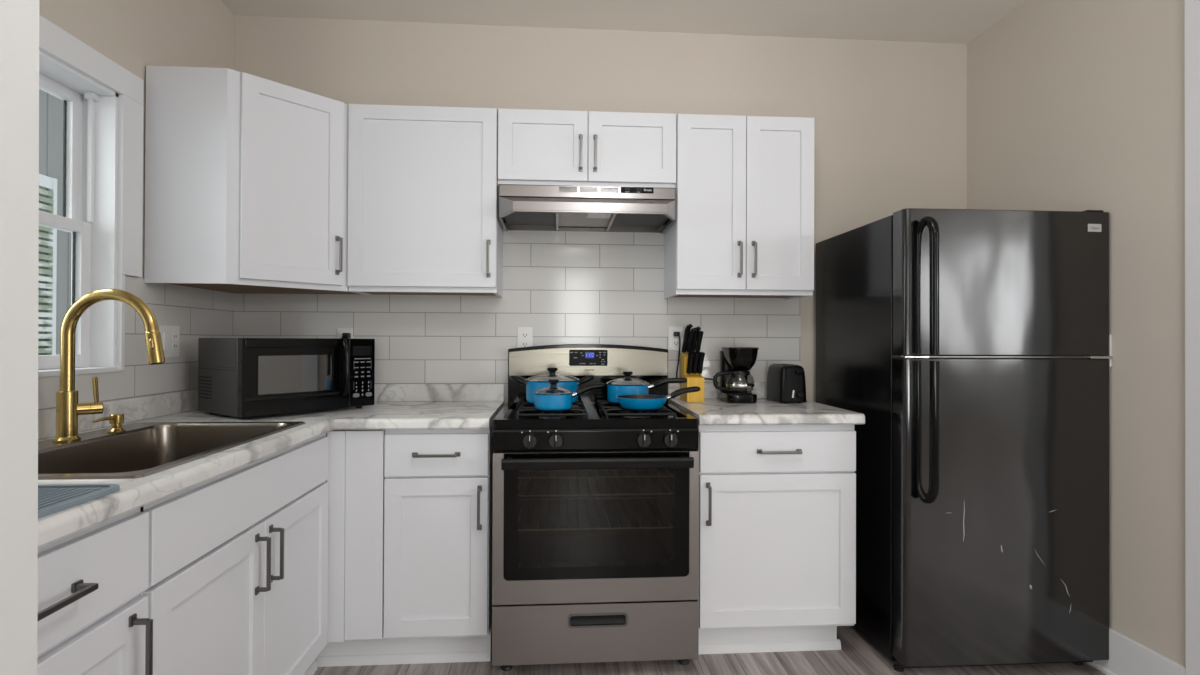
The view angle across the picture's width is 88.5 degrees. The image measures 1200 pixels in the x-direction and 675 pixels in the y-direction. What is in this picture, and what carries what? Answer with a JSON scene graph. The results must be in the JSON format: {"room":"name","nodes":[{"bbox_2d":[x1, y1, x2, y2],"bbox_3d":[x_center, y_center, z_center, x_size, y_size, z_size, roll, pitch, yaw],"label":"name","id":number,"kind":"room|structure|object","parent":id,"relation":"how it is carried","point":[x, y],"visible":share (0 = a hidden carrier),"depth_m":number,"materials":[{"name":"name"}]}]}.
{"room":"kitchen","nodes":[
{"label":"kitchen","id":0,"kind":"room"},
{"bbox_2d":[0,0,38,674],"bbox_3d":[-2.141,-0.135,0.499,3.086,2.644,0.132,0,0,-4],"label":"wall partition","id":1,"kind":"structure","parent":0,"point":[19,19],"depth_m":0.64,"materials":[{"name":"white paint"}]},
{"bbox_2d":[39,0,234,278],"bbox_3d":[-1.631,-0.127,1.679,0.130,2.644,2.150,0,0,-4],"label":"wall","id":2,"kind":"structure","parent":0,"point":[134,34],"depth_m":2.18,"materials":[{"name":"beige paint"}]},
{"bbox_2d":[38,15,143,376],"bbox_3d":[-1.611,-0.389,1.559,0.148,1.001,1.125,0,0,-4],"label":"window","id":3,"kind":"structure","parent":2,"relation":"in","point":[103,100],"depth_m":2.01,"materials":[{"name":"white paint"}]},
{"bbox_2d":[38,276,233,410],"bbox_3d":[-1.563,0.030,1.683,0.007,0.472,2.150,0,0,-4],"label":"tiled wall","id":4,"kind":"structure","parent":2,"relation":"attached to","point":[199,313],"depth_m":2.24,"materials":[{"name":"white tile"}]},
{"bbox_2d":[159,325,179,356],"bbox_3d":[-1.598,0.016,2.292,0.010,0.118,0.114,0,0,-4],"label":"electrical outlet","id":5,"kind":"object","parent":4,"relation":"attached to","point":[170,335],"visible":0.92,"depth_m":2.29,"materials":[{"name":"white plastic"}]},
{"bbox_2d":[172,333,176,349],"bbox_3d":[-1.598,0.016,2.317,0.003,0.066,0.028,0,0,-4],"label":"receptacle","id":6,"kind":"object","parent":5,"relation":"attached to","point":[174,335],"depth_m":2.31,"materials":[{"name":"white plastic"}]},
{"bbox_2d":[234,15,966,481],"bbox_3d":[0.068,-0.114,2.927,3.636,2.644,0.100,0,0,-4],"label":"wall","id":7,"kind":"structure","parent":0,"point":[890,117],"depth_m":2.92,"materials":[{"name":"beige paint"}]},
{"bbox_2d":[144,65,357,293],"bbox_3d":[-1.315,-0.567,2.474,0.593,0.761,0.598,0,0,-4],"label":"upper cabinet","id":8,"kind":"object","parent":7,"relation":"attached to","point":[246,175],"visible":0.99,"depth_m":2.20,"materials":[{"name":"white paint"}]},
{"bbox_2d":[347,104,502,296],"bbox_3d":[-0.732,-0.564,2.644,0.597,0.761,0.341,0,0,-4],"label":"upper cabinet","id":9,"kind":"object","parent":7,"relation":"attached to","point":[423,189],"visible":0.98,"depth_m":2.52,"materials":[{"name":"white paint"}]},
{"bbox_2d":[233,229,800,396],"bbox_3d":[-0.341,-0.138,2.845,2.597,0.830,0.007,0,0,-4],"label":"tiled wall","id":10,"kind":"structure","parent":7,"relation":"attached to","point":[572,287],"depth_m":2.85,"materials":[{"name":"white tile"}]},
{"bbox_2d":[337,328,352,338],"bbox_3d":[-1.149,0.016,2.779,0.070,0.115,0.008,0,0,-4],"label":"outlet","id":11,"kind":"object","parent":10,"relation":"attached to","point":[340,331],"visible":0.2,"depth_m":2.78,"materials":[{"name":"white plastic"}]},
{"bbox_2d":[517,327,532,347],"bbox_3d":[-0.345,0.012,2.836,0.070,0.115,0.008,0,0,-4],"label":"outlet","id":12,"kind":"object","parent":10,"relation":"attached to","point":[524,334],"visible":0.88,"depth_m":2.83,"materials":[{"name":"white plastic"}]},
{"bbox_2d":[521,332,527,337],"bbox_3d":[-0.345,-0.009,2.834,0.032,0.028,0.003,0,0,-4],"label":"receptacle","id":13,"kind":"object","parent":12,"relation":"attached to","point":[523,334],"depth_m":2.83,"materials":[{"name":"white plastic"}]},
{"bbox_2d":[521,341,527,346],"bbox_3d":[-0.345,0.033,2.834,0.032,0.028,0.003,0,0,-4],"label":"receptacle","id":14,"kind":"object","parent":12,"relation":"attached to","point":[523,343],"depth_m":2.83,"materials":[{"name":"white plastic"}]},
{"bbox_2d":[669,326,682,350],"bbox_3d":[0.356,0.006,2.886,0.070,0.115,0.008,0,0,-4],"label":"outlet","id":15,"kind":"object","parent":10,"relation":"attached to","point":[673,340],"visible":0.91,"depth_m":2.88,"materials":[{"name":"white plastic"}]},
{"bbox_2d":[673,340,678,345],"bbox_3d":[0.356,0.027,2.884,0.032,0.028,0.003,0,0,-4],"label":"receptacle","id":16,"kind":"object","parent":15,"relation":"attached to","point":[675,342],"depth_m":2.88,"materials":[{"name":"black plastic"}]},
{"bbox_2d":[498,108,675,187],"bbox_3d":[-0.059,-0.784,2.693,0.744,0.316,0.341,0,0,-4],"label":"upper cabinet","id":17,"kind":"object","parent":7,"relation":"attached to","point":[536,147],"visible":0.98,"depth_m":2.56,"materials":[{"name":"white paint"}]},
{"bbox_2d":[498,184,675,233],"bbox_3d":[-0.055,-0.555,2.635,0.735,0.140,0.454,0,0,-4],"label":"range hood","id":18,"kind":"object","parent":17,"relation":"attached to","point":[522,207],"visible":1,"depth_m":2.56,"materials":[{"name":"silver metal"}]},
{"bbox_2d":[558,186,577,192],"bbox_3d":[-0.131,-0.610,2.545,0.083,0.025,0.003,0,0,-4],"label":"vent","id":19,"kind":"object","parent":18,"relation":"attached to","point":[561,189],"depth_m":2.55,"materials":[{"name":"grey metal"}]},
{"bbox_2d":[579,186,598,192],"bbox_3d":[-0.046,-0.609,2.551,0.083,0.025,0.003,0,0,-4],"label":"vent","id":20,"kind":"object","parent":18,"relation":"attached to","point":[582,189],"depth_m":2.55,"materials":[{"name":"grey metal"}]},
{"bbox_2d":[599,187,618,193],"bbox_3d":[0.038,-0.609,2.558,0.083,0.025,0.003,0,0,-4],"label":"vent","id":21,"kind":"object","parent":18,"relation":"attached to","point":[602,190],"depth_m":2.56,"materials":[{"name":"grey metal"}]},
{"bbox_2d":[664,114,813,299],"bbox_3d":[0.610,-0.559,2.739,0.593,0.761,0.341,0,0,-4],"label":"upper cabinet","id":22,"kind":"object","parent":7,"relation":"attached to","point":[743,227],"visible":1,"depth_m":2.61,"materials":[{"name":"white paint"}]},
{"bbox_2d":[220,0,1026,43],"bbox_3d":[1.624,-1.472,-0.113,10.500,0.050,6.400,0,0,-4],"label":"ceiling","id":23,"kind":"structure","parent":0,"point":[933,21],"depth_m":2.74,"materials":[{"name":"white paint"}]},
{"bbox_2d":[313,606,1105,674],"bbox_3d":[1.614,1.223,-0.128,10.500,0.050,6.400,0,0,-4],"label":"floor","id":24,"kind":"structure","parent":0,"point":[858,655],"depth_m":2.25,"materials":[{"name":"grey wood"}]},
{"bbox_2d":[37,508,152,674],"bbox_3d":[-1.165,0.755,0.912,0.680,0.876,0.543,0,0,-4],"label":"base cabinet","id":25,"kind":"object","parent":24,"relation":"on","point":[92,616],"visible":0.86,"depth_m":1.07,"materials":[{"name":"white paint"}]},
{"bbox_2d":[140,433,328,674],"bbox_3d":[-1.221,0.759,1.707,0.680,0.876,1.044,0,0,-4],"label":"base cabinet","id":26,"kind":"object","parent":24,"relation":"on","point":[238,585],"visible":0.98,"depth_m":1.59,"materials":[{"name":"white paint"}]},
{"bbox_2d":[38,384,503,547],"bbox_3d":[-0.962,0.265,1.723,1.199,0.116,2.138,0,0,-4],"label":"countertop","id":27,"kind":"structure","parent":26,"relation":"on","point":[396,406],"depth_m":2.10,"materials":[{"name":"stone"}]},
{"bbox_2d":[38,484,119,517],"bbox_3d":[-1.080,0.275,0.932,0.428,0.008,0.405,0,0,-4],"label":"drying mat","id":28,"kind":"object","parent":27,"relation":"on","point":[52,498],"visible":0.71,"depth_m":1.08,"materials":[{"name":"grey plastic"}]},
{"bbox_2d":[52,289,164,442],"bbox_3d":[-1.310,0.074,1.664,0.274,0.407,0.090,0,0,-4],"label":"faucet","id":29,"kind":"object","parent":27,"relation":"on","point":[68,408],"visible":1,"depth_m":1.64,"materials":[{"name":"gold metal"}]},
{"bbox_2d":[38,421,304,479],"bbox_3d":[-1.217,0.378,1.621,0.543,0.200,0.830,0,0,-4],"label":"sink","id":30,"kind":"object","parent":27,"relation":"in","point":[145,448],"visible":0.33,"depth_m":1.82,"materials":[{"name":"silver metal"}]},
{"bbox_2d":[92,414,125,432],"bbox_3d":[-1.412,0.252,1.771,0.044,0.052,0.107,0,0,-4],"label":"soap dispenser","id":31,"kind":"object","parent":30,"relation":"on","point":[116,420],"visible":1,"depth_m":1.79,"materials":[{"name":"gold metal"}]},
{"bbox_2d":[198,333,374,418],"bbox_3d":[-1.162,0.133,2.427,0.404,0.308,0.606,0,0,36],"label":"microwave","id":32,"kind":"object","parent":27,"relation":"on","point":[246,378],"visible":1,"depth_m":2.24,"materials":[{"name":"grey paint"}]},
{"bbox_2d":[316,425,493,666],"bbox_3d":[-0.735,0.765,2.480,0.629,0.876,0.650,0,0,-4],"label":"base cabinet","id":33,"kind":"object","parent":24,"relation":"on","point":[438,483],"depth_m":2.20,"materials":[{"name":"white paint"}]},
{"bbox_2d":[492,344,698,670],"bbox_3d":[-0.032,0.618,2.479,0.732,1.176,0.717,0,0,-4],"label":"gas stove","id":34,"kind":"object","parent":24,"relation":"on","point":[595,525],"visible":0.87,"depth_m":2.18,"materials":[{"name":"silver metal"}]},
{"bbox_2d":[510,367,593,403],"bbox_3d":[-0.198,0.198,2.556,0.309,0.145,0.224,0,0,28],"label":"stock pot","id":35,"kind":"object","parent":34,"relation":"on","point":[534,383],"visible":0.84,"depth_m":2.51,"materials":[{"name":"blue metal"}]},
{"bbox_2d":[533,379,605,410],"bbox_3d":[-0.111,0.213,2.317,0.277,0.113,0.160,0,0,-4],"label":"saucepan","id":36,"kind":"object","parent":34,"relation":"on","point":[548,400],"visible":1,"depth_m":2.26,"materials":[{"name":"blue metal"}]},
{"bbox_2d":[492,449,698,604],"bbox_3d":[-0.029,0.671,2.432,0.730,0.532,0.623,0,0,-4],"label":"oven","id":37,"kind":"object","parent":34,"relation":"in","point":[570,526],"depth_m":2.18,"materials":[{"name":"silver metal"}]},
{"bbox_2d":[493,402,697,428],"bbox_3d":[-0.031,0.309,2.480,0.732,0.032,0.585,0,0,-4],"label":"cooktop","id":38,"kind":"object","parent":34,"relation":"in","point":[589,415],"depth_m":2.21,"materials":[{"name":"black metal"}]},
{"bbox_2d":[606,371,686,402],"bbox_3d":[0.194,0.208,2.584,0.337,0.129,0.182,0,0,-4],"label":"saucepan","id":39,"kind":"object","parent":34,"relation":"on","point":[615,387],"visible":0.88,"depth_m":2.54,"materials":[{"name":"blue metal"}]},
{"bbox_2d":[616,386,699,409],"bbox_3d":[0.230,0.232,2.356,0.339,0.079,0.198,0,0,-4],"label":"frying pan","id":40,"kind":"object","parent":34,"relation":"on","point":[635,401],"visible":1,"depth_m":2.31,"materials":[{"name":"blue metal"}]},
{"bbox_2d":[696,424,855,653],"bbox_3d":[0.644,0.769,2.578,0.599,0.880,0.650,0,0,-4],"label":"base cabinet","id":41,"kind":"object","parent":24,"relation":"on","point":[777,503],"visible":0.94,"depth_m":2.30,"materials":[{"name":"white paint"}]},
{"bbox_2d":[668,382,864,424],"bbox_3d":[0.651,0.268,2.586,0.622,0.114,0.644,0,0,-4],"label":"countertop","id":42,"kind":"structure","parent":41,"relation":"on","point":[713,411],"depth_m":2.34,"materials":[{"name":"stone"}]},
{"bbox_2d":[680,353,703,401],"bbox_3d":[0.415,0.179,2.780,0.077,0.215,0.150,0,0,-4],"label":"knife block","id":43,"kind":"object","parent":42,"relation":"on","point":[692,380],"visible":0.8,"depth_m":2.71,"materials":[{"name":"yellow wood"}]},
{"bbox_2d":[682,324,692,352],"bbox_3d":[0.393,0.007,2.791,0.025,0.134,0.068,0,0,-25],"label":"kitchen knife","id":44,"kind":"object","parent":43,"relation":"in","point":[688,327],"visible":1,"depth_m":2.79,"materials":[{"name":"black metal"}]},
{"bbox_2d":[686,352,693,373],"bbox_3d":[0.397,0.116,2.718,0.028,0.102,0.048,0,0,-18],"label":"kitchen knife","id":45,"kind":"object","parent":43,"relation":"in","point":[690,354],"visible":1,"depth_m":2.71,"materials":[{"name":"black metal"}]},
{"bbox_2d":[687,328,696,351],"bbox_3d":[0.413,0.016,2.779,0.025,0.117,0.063,0,0,-26],"label":"kitchen knife","id":46,"kind":"object","parent":43,"relation":"in","point":[693,330],"visible":0.87,"depth_m":2.77,"materials":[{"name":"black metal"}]},
{"bbox_2d":[692,352,699,374],"bbox_3d":[0.421,0.116,2.720,0.028,0.102,0.048,0,0,-18],"label":"kitchen knife","id":47,"kind":"object","parent":43,"relation":"in","point":[696,354],"visible":1,"depth_m":2.71,"materials":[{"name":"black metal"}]},
{"bbox_2d":[691,326,700,351],"bbox_3d":[0.431,0.013,2.796,0.025,0.122,0.065,0,0,-26],"label":"kitchen knife","id":48,"kind":"object","parent":43,"relation":"in","point":[698,328],"visible":0.71,"depth_m":2.79,"materials":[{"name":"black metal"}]},
{"bbox_2d":[695,331,703,351],"bbox_3d":[0.449,0.023,2.788,0.026,0.103,0.049,0,0,-20],"label":"kitchen knife","id":49,"kind":"object","parent":43,"relation":"in","point":[700,333],"visible":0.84,"depth_m":2.78,"materials":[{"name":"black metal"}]},
{"bbox_2d":[697,352,704,374],"bbox_3d":[0.444,0.116,2.721,0.028,0.102,0.048,0,0,-18],"label":"kitchen knife","id":50,"kind":"object","parent":43,"relation":"in","point":[702,354],"visible":1,"depth_m":2.71,"materials":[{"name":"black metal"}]},
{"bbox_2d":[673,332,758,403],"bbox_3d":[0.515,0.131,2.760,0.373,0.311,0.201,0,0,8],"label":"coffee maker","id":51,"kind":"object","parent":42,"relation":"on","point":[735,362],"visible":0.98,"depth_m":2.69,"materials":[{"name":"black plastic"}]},
{"bbox_2d":[721,347,758,370],"bbox_3d":[0.622,0.096,2.745,0.136,0.103,0.190,0,0,-4],"label":"basket","id":52,"kind":"object","parent":51,"relation":"on","point":[732,358],"depth_m":2.67,"materials":[{"name":"black plastic"}]},
{"bbox_2d":[766,364,806,402],"bbox_3d":[0.836,0.205,2.763,0.123,0.165,0.243,0,0,-4],"label":"toaster","id":53,"kind":"object","parent":42,"relation":"on","point":[786,383],"visible":1,"depth_m":2.67,"materials":[{"name":"black plastic"}]},
{"bbox_2d":[816,208,1112,671],"bbox_3d":[1.423,0.376,2.520,0.771,1.670,0.819,0,0,-4],"label":"refrigerator","id":54,"kind":"object","parent":24,"relation":"on","point":[971,345],"visible":0.96,"depth_m":2.19,"materials":[{"name":"black metal"}]},
{"bbox_2d":[967,0,1185,666],"bbox_3d":[1.872,-0.110,2.476,0.100,2.644,1.056,0,0,-4],"label":"wall","id":55,"kind":"structure","parent":0,"point":[1073,105],"depth_m":2.16,"materials":[{"name":"beige paint"}]},
{"bbox_2d":[1109,335,1110,366],"bbox_3d":[1.833,0.049,2.251,0.008,0.115,0.070,0,0,-4],"label":"outlet","id":56,"kind":"object","parent":55,"relation":"attached to","point":[1109,335],"visible":0.12,"depth_m":2.22,"materials":[{"name":"white plastic"}]},
{"bbox_2d":[1086,628,1185,674],"bbox_3d":[1.806,1.130,2.455,0.026,0.165,1.036,0,0,-4],"label":"baseboard","id":57,"kind":"structure","parent":55,"relation":"attached to","point":[1127,656],"depth_m":2.12,"materials":[{"name":"white paint"}]},
{"bbox_2d":[1185,0,1199,674],"bbox_3d":[1.916,-0.113,1.889,0.136,2.644,0.120,0,0,-4],"label":"trim","id":58,"kind":"structure","parent":55,"relation":"attached to","point":[1192,7],"depth_m":1.92,"materials":[{"name":"white paint"}]},
{"label":"outside","id":59,"kind":"structure","parent":0,"visible":0},
{"bbox_2d":[38,89,71,354],"bbox_3d":[-4.856,-0.498,5.037,0.108,3.400,7.000,0,0,-4],"label":"wall","id":60,"kind":"structure","parent":59,"point":[50,106],"depth_m":5.49,"materials":[{"name":"grey"}]},
{"bbox_2d":[38,188,53,352],"bbox_3d":[-4.774,-0.473,4.920,0.035,1.590,0.955,0,0,-4],"label":"window blind","id":61,"kind":"object","parent":60,"relation":"attached to","point":[41,191],"visible":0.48,"depth_m":5.32,"materials":[{"name":"white plastic"}]},
{"bbox_2d":[39,174,56,354],"bbox_3d":[-4.783,-0.473,4.942,0.040,1.850,1.000,0,0,-4],"label":"trim","id":62,"kind":"structure","parent":60,"relation":"attached to","point":[46,182],"depth_m":5.41,"materials":[{"name":"white paint"}]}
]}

